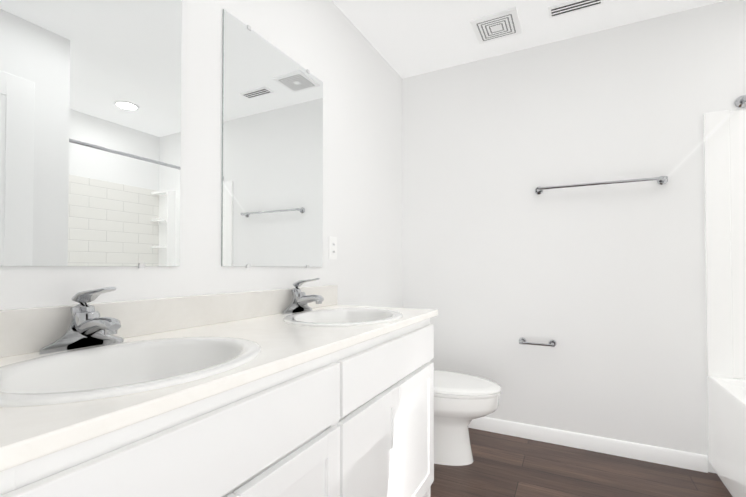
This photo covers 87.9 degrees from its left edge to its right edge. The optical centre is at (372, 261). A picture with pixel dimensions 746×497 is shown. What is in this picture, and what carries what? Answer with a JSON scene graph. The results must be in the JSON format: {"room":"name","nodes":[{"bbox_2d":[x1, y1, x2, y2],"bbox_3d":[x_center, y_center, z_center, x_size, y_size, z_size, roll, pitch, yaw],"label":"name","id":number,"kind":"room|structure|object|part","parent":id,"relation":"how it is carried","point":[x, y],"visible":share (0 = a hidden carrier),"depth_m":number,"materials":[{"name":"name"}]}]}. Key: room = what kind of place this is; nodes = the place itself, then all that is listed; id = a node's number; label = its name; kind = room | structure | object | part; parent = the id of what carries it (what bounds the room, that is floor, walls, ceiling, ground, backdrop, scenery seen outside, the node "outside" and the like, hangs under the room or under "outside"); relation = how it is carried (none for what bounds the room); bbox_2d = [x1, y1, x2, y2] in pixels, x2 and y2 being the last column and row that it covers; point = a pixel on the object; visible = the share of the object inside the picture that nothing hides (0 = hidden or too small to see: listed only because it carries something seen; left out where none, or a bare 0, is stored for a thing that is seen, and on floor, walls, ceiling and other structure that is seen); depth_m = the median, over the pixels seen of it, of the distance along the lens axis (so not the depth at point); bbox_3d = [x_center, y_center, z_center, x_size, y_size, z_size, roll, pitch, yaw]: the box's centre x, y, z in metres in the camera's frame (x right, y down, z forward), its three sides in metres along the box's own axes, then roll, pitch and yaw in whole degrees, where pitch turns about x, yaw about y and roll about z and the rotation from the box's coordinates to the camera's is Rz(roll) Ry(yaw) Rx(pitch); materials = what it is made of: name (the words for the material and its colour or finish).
{"room":"bathroom","nodes":[
{"label":"bathroom","id":0,"kind":"room"},
{"bbox_2d":[0,0,402,309],"bbox_3d":[-0.392,-0.131,1.742,0.100,2.440,2.654,0,-1,27],"label":"wall","id":1,"kind":"structure","parent":0,"point":[327,43],"depth_m":1.75,"materials":[{"name":"paint"}]},
{"bbox_2d":[0,0,181,267],"bbox_3d":[-0.744,-0.443,0.944,0.008,0.922,0.610,0,-1,27],"label":"mirror","id":2,"kind":"object","parent":1,"relation":"attached to","point":[90,125],"visible":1,"depth_m":0.99,"materials":[{"name":"clear glass"}]},
{"bbox_2d":[0,285,337,357],"bbox_3d":[-0.540,0.163,1.315,0.019,0.100,1.532,0,-1,27],"label":"backsplash","id":3,"kind":"structure","parent":1,"relation":"attached to","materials":[{"name":"stone"}]},
{"bbox_2d":[221,9,322,267],"bbox_3d":[-0.388,-0.433,1.633,0.008,0.922,0.610,0,-1,27],"label":"mirror","id":4,"kind":"object","parent":1,"relation":"attached to","point":[272,155],"visible":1,"depth_m":1.56,"materials":[{"name":"clear glass"}]},
{"bbox_2d":[329,236,336,258],"bbox_3d":[-0.205,-0.067,1.985,0.008,0.116,0.070,0,-1,27],"label":"electrical outlet plate","id":5,"kind":"object","parent":1,"relation":"attached to","point":[332,247],"visible":1,"depth_m":1.98,"materials":[{"name":"white plastic"}]},
{"bbox_2d":[332,0,725,78],"bbox_3d":[0.629,-1.394,0.577,3.200,0.050,4.024,0,-1,27],"label":"ceiling","id":6,"kind":"structure","parent":0,"point":[407,38],"depth_m":2.19,"materials":[{"name":"paint"}]},
{"bbox_2d":[470,7,521,44],"bbox_3d":[0.706,-1.335,2.211,0.244,0.018,0.244,0,-1,27],"label":"ceiling vent","id":7,"kind":"object","parent":6,"relation":"in","point":[503,24],"visible":1,"depth_m":2.19,"materials":[{"name":"white"}]},
{"bbox_2d":[548,0,603,18],"bbox_3d":[1.064,-1.341,2.032,0.260,0.010,0.096,0,-1,27],"label":"ceiling vent","id":8,"kind":"object","parent":6,"relation":"in","point":[564,8],"visible":1,"depth_m":2.03,"materials":[{"name":"white metal"}]},
{"bbox_2d":[402,0,745,473],"bbox_3d":[1.526,-0.124,2.191,2.900,2.440,0.100,0,-1,27],"label":"wall","id":9,"kind":"structure","parent":0,"point":[603,287],"depth_m":2.29,"materials":[{"name":"paint"}]},
{"bbox_2d":[519,337,555,346],"bbox_3d":[0.995,0.498,2.352,0.214,0.044,0.082,0,-1,27],"label":"paper holder","id":10,"kind":"object","parent":9,"relation":"attached to","point":[522,341],"visible":1,"depth_m":2.33,"materials":[{"name":"silver metal"}]},
{"bbox_2d":[468,417,707,472],"bbox_3d":[0.971,1.057,2.395,1.710,0.085,0.013,0,-1,27],"label":"baseboard","id":11,"kind":"structure","parent":9,"relation":"attached to","point":[670,457],"depth_m":2.22,"materials":[{"name":"white paint"}]},
{"bbox_2d":[535,176,667,194],"bbox_3d":[1.285,-0.439,2.219,0.668,0.048,0.077,0,-1,27],"label":"towel rail","id":12,"kind":"object","parent":9,"relation":"attached to","point":[662,180],"visible":1,"depth_m":2.17,"materials":[{"name":"silver metal"}]},
{"bbox_2d":[735,95,745,107],"bbox_3d":[1.562,-0.817,1.359,0.060,0.060,1.362,0,-1,27],"label":"shower curtain rod","id":13,"kind":"object","parent":9,"relation":"attached to","point":[740,101],"visible":1,"depth_m":1.95,"materials":[{"name":"silver metal"}]},
{"bbox_2d":[431,428,732,496],"bbox_3d":[0.629,1.096,0.539,3.200,0.050,4.024,0,-1,27],"label":"floor","id":14,"kind":"structure","parent":0,"point":[502,465],"depth_m":1.97,"materials":[{"name":"brown wood"}]},
{"bbox_2d":[0,314,437,496],"bbox_3d":[-0.310,0.658,1.184,0.544,0.846,1.501,0,-1,27],"label":"bathroom vanity","id":15,"kind":"object","parent":14,"relation":"on","point":[315,391],"depth_m":0.83,"materials":[{"name":"white paint"}]},
{"bbox_3d":[-0.255,0.340,0.723,0.019,0.150,0.696,0,-1,27],"label":"drawer","id":16,"kind":"part","parent":15,"relation":"part of","materials":[{"name":"white paint"}]},
{"bbox_2d":[0,302,437,457],"bbox_3d":[-0.303,0.224,1.192,0.553,0.026,1.532,0,-1,27],"label":"countertop","id":17,"kind":"structure","parent":15,"relation":"on","point":[318,338],"depth_m":0.72,"materials":[{"name":"white stone"}]},
{"bbox_2d":[32,287,131,353],"bbox_3d":[-0.645,0.132,0.905,0.153,0.147,0.175,0,-1,27],"label":"faucet","id":18,"kind":"object","parent":17,"relation":"on","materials":[{"name":"silver metal"}]},
{"bbox_2d":[0,330,307,429],"bbox_3d":[-0.473,0.279,0.782,0.426,0.166,0.524,0,-1,27],"label":"sink","id":19,"kind":"object","parent":17,"relation":"in","point":[45,387],"depth_m":0.83,"materials":[{"name":"white ceramic"}]},
{"bbox_2d":[280,278,327,313],"bbox_3d":[-0.274,0.143,1.624,0.153,0.147,0.176,0,-1,27],"label":"faucet","id":20,"kind":"object","parent":17,"relation":"on","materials":[{"name":"silver metal"}]},
{"bbox_2d":[252,306,423,329],"bbox_3d":[-0.106,0.289,1.493,0.426,0.166,0.524,0,-1,27],"label":"sink","id":21,"kind":"object","parent":17,"relation":"in","point":[338,317],"depth_m":1.61,"materials":[{"name":"white ceramic"}]},
{"bbox_3d":[-0.335,0.692,0.562,0.019,0.524,0.346,0,-1,27],"label":"door","id":22,"kind":"part","parent":15,"relation":"part of","materials":[{"name":"white paint"}]},
{"bbox_3d":[-0.175,0.697,0.873,0.019,0.524,0.346,0,-1,27],"label":"door","id":23,"kind":"part","parent":15,"relation":"part of","materials":[{"name":"white paint"}]},
{"bbox_3d":[-0.002,0.702,1.208,0.019,0.524,0.382,0,-1,27],"label":"door","id":24,"kind":"part","parent":15,"relation":"part of","materials":[{"name":"white paint"}]},
{"bbox_3d":[0.086,0.350,1.385,0.019,0.150,0.766,0,-1,27],"label":"drawer","id":25,"kind":"part","parent":15,"relation":"part of","materials":[{"name":"white paint"}]},
{"bbox_3d":[0.174,0.707,1.550,0.019,0.524,0.382,0,-1,27],"label":"door","id":26,"kind":"part","parent":15,"relation":"part of","materials":[{"name":"white paint"}]},
{"bbox_2d":[434,370,500,465],"bbox_3d":[0.345,0.705,2.219,0.751,0.782,0.472,0,-1,27],"label":"toilet","id":27,"kind":"object","parent":14,"relation":"on","point":[462,401],"visible":0.46,"depth_m":2.08,"materials":[{"name":"white ceramic"}]},
{"bbox_3d":[0.424,0.687,2.179,0.574,0.042,0.391,0,-1,27],"label":"seat","id":28,"kind":"part","parent":27,"relation":"part of","materials":[{"name":"white ceramic"}]},
{"bbox_2d":[703,109,745,496],"bbox_3d":[1.907,0.148,1.167,1.086,1.865,1.360,0,-1,27],"label":"bathtub","id":29,"kind":"object","parent":14,"relation":"on","point":[725,188],"visible":1,"depth_m":1.96,"materials":[{"name":"white plastic"}]},
{"bbox_3d":[1.901,-0.101,1.173,1.074,1.367,1.360,0,-1,27],"label":"trim","id":30,"kind":"part","parent":29,"relation":"part of","materials":[{"name":"white plastic"}]}
]}

